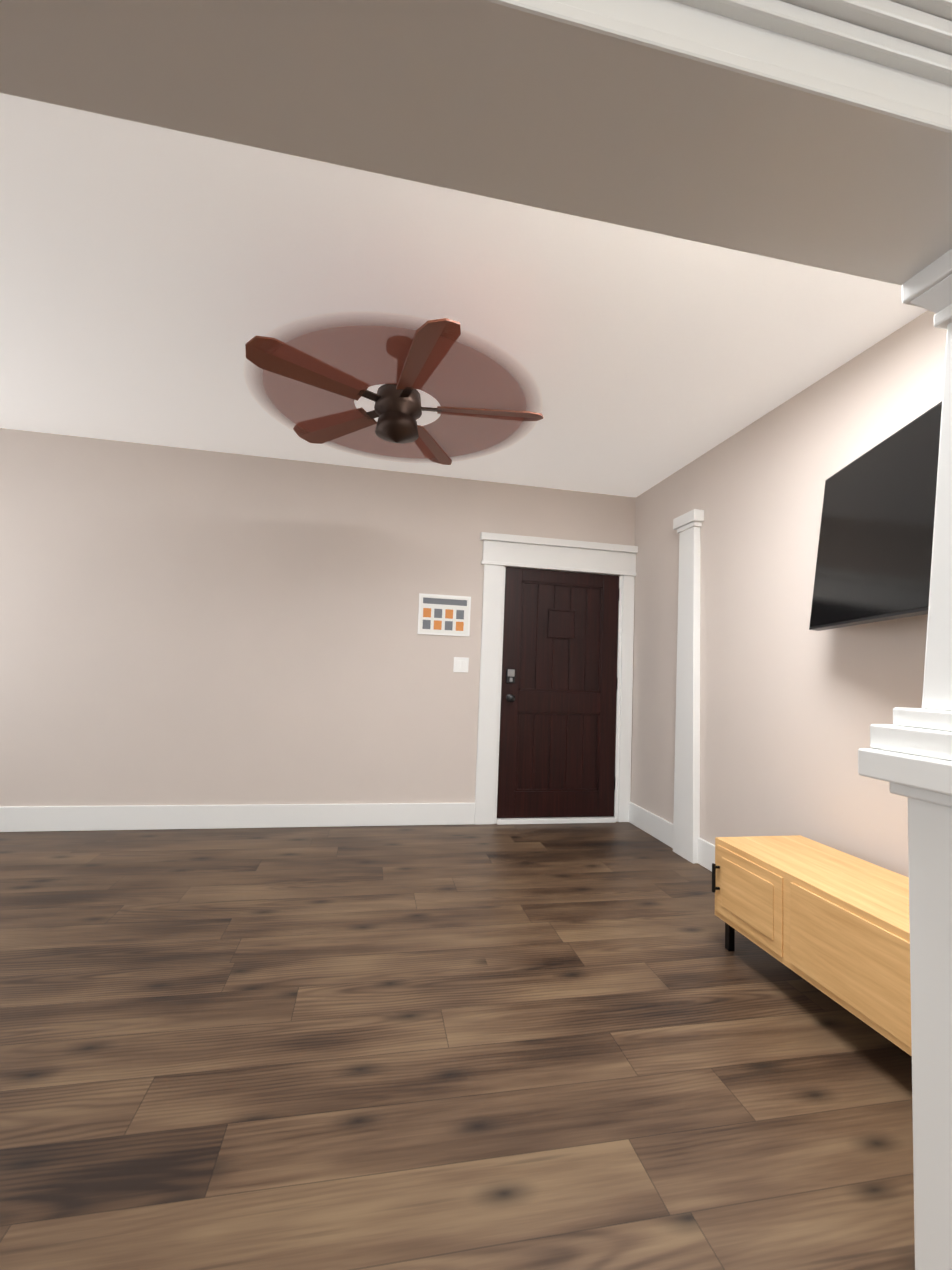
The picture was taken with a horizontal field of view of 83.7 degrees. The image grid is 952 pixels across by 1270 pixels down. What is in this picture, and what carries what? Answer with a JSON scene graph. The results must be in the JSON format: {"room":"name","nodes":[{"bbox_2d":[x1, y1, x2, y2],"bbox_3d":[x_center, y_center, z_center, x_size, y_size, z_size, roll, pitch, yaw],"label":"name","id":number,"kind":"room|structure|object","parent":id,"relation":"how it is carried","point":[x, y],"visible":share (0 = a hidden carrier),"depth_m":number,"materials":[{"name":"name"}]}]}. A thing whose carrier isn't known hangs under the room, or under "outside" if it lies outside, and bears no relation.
{"room":"living room","nodes":[
{"label":"living room","id":0,"kind":"room"},
{"bbox_2d":[0,428,635,806],"bbox_3d":[-2.017,0.004,3.800,7.010,2.660,0.150,3,-4,-11],"label":"wall","id":1,"kind":"structure","parent":0,"point":[182,626],"depth_m":3.79,"materials":[{"name":"paint"}]},
{"bbox_2d":[0,803,474,831],"bbox_3d":[-2.748,1.208,3.498,5.585,0.160,0.016,3,-4,-11],"label":"baseboard","id":2,"kind":"structure","parent":1,"relation":"attached to","point":[71,818],"depth_m":3.69,"materials":[{"name":"white wood"}]},
{"bbox_2d":[417,593,470,636],"bbox_3d":[-0.241,-0.152,4.077,0.400,0.310,0.013,3,-4,-11],"label":"sheet","id":3,"kind":"object","parent":1,"relation":"attached to","point":[448,615],"visible":1,"depth_m":4.07,"materials":[{"name":"white paper"}]},
{"bbox_2d":[453,657,468,672],"bbox_3d":[-0.115,0.229,4.081,0.116,0.115,0.008,3,-4,-11],"label":"light switch","id":4,"kind":"object","parent":1,"relation":"attached to","point":[461,664],"visible":1,"depth_m":4.08,"materials":[{"name":"white plastic"}]},
{"bbox_2d":[474,532,637,824],"bbox_3d":[0.642,0.355,4.276,1.350,2.235,0.205,3,-4,-11],"label":"door frame","id":5,"kind":"structure","parent":1,"relation":"attached to","point":[501,552],"depth_m":4.20,"materials":[{"name":"white wood"}]},
{"bbox_2d":[497,567,619,817],"bbox_3d":[0.679,0.456,4.218,0.978,1.948,0.118,3,-4,-11],"label":"front door","id":6,"kind":"structure","parent":1,"relation":"in","point":[557,738],"depth_m":4.24,"materials":[{"name":"brown wood"}]},
{"bbox_2d":[0,822,914,1269],"bbox_3d":[1.214,1.250,-0.074,12.000,0.100,12.000,3,-4,-11],"label":"floor","id":7,"kind":"structure","parent":0,"point":[540,1046],"depth_m":1.55,"materials":[{"name":"laminate"}]},
{"bbox_2d":[712,835,911,1055],"bbox_3d":[1.372,1.103,1.783,0.480,0.460,1.240,3,-4,-11],"label":"console","id":8,"kind":"object","parent":7,"relation":"on","point":[832,923],"visible":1,"depth_m":1.85,"materials":[{"name":"brown wood"}]},
{"bbox_2d":[0,93,926,497],"bbox_3d":[-1.758,-1.475,3.005,7.060,0.200,5.145,3,-4,-11],"label":"ceiling","id":9,"kind":"structure","parent":0,"point":[154,281],"depth_m":2.18,"materials":[{"name":"white paint"}]},
{"bbox_2d":[244,311,542,464],"bbox_3d":[-0.354,-1.120,2.466,1.345,0.470,1.340,3,-4,-11],"label":"room ceiling fan","id":10,"kind":"object","parent":9,"relation":"hanging from","point":[314,382],"visible":1,"depth_m":2.29,"materials":[{"name":"brown wood"}]},
{"bbox_2d":[630,310,946,877],"bbox_3d":[1.682,0.078,2.752,0.150,2.660,3.325,3,-4,-11],"label":"wall","id":11,"kind":"structure","parent":0,"point":[793,707],"depth_m":2.79,"materials":[{"name":"paint"}]},
{"bbox_2d":[629,802,714,871],"bbox_3d":[1.543,1.323,2.689,0.016,0.160,3.245,3,-4,-11],"label":"baseboard","id":12,"kind":"structure","parent":11,"relation":"attached to","point":[652,824],"depth_m":3.79,"materials":[{"name":"white wood"}]},
{"bbox_2d":[673,509,703,863],"bbox_3d":[1.401,0.315,3.542,0.075,2.275,0.250,3,-4,-11],"label":"trim","id":13,"kind":"structure","parent":11,"relation":"attached to","point":[686,815],"depth_m":3.51,"materials":[{"name":"white wood"}]},
{"bbox_2d":[858,748,951,1269],"bbox_3d":[1.218,0.744,0.886,1.020,1.040,0.330,3,-4,-11],"label":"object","id":14,"kind":"structure","parent":0,"point":[923,784],"depth_m":0.88,"materials":[{"name":"white"}]},
{"bbox_2d":[870,249,951,760],"bbox_3d":[0.942,-0.232,0.891,0.328,0.886,0.328,3,-4,-11],"label":"column","id":15,"kind":"structure","parent":14,"relation":"on","point":[925,730],"depth_m":0.94,"materials":[{"name":"white"}]},
{"bbox_3d":[-1.406,-1.238,0.469,6.810,0.592,0.190,3,-4,-11],"label":"wall","id":16,"kind":"structure","parent":0,"visible":0},
{"bbox_2d":[0,0,951,285],"bbox_3d":[-1.491,-0.878,0.450,6.675,0.154,0.322,3,-4,-11],"label":"beam","id":17,"kind":"structure","parent":16,"relation":"attached to","point":[812,132],"depth_m":0.72,"materials":[{"name":"white paint"}]},
{"bbox_3d":[1.666,-0.397,1.830,0.280,0.300,0.140,3,-4,-11],"label":"mount","id":18,"kind":"object","parent":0,"visible":0},
{"bbox_2d":[809,401,941,630],"bbox_3d":[1.504,-0.404,1.794,0.072,0.690,1.220,8,-3,7],"label":"wall-mounted tv","id":19,"kind":"object","parent":18,"relation":"attached to","point":[874,556],"visible":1,"depth_m":1.95,"materials":[{"name":"black plastic"}]}
]}

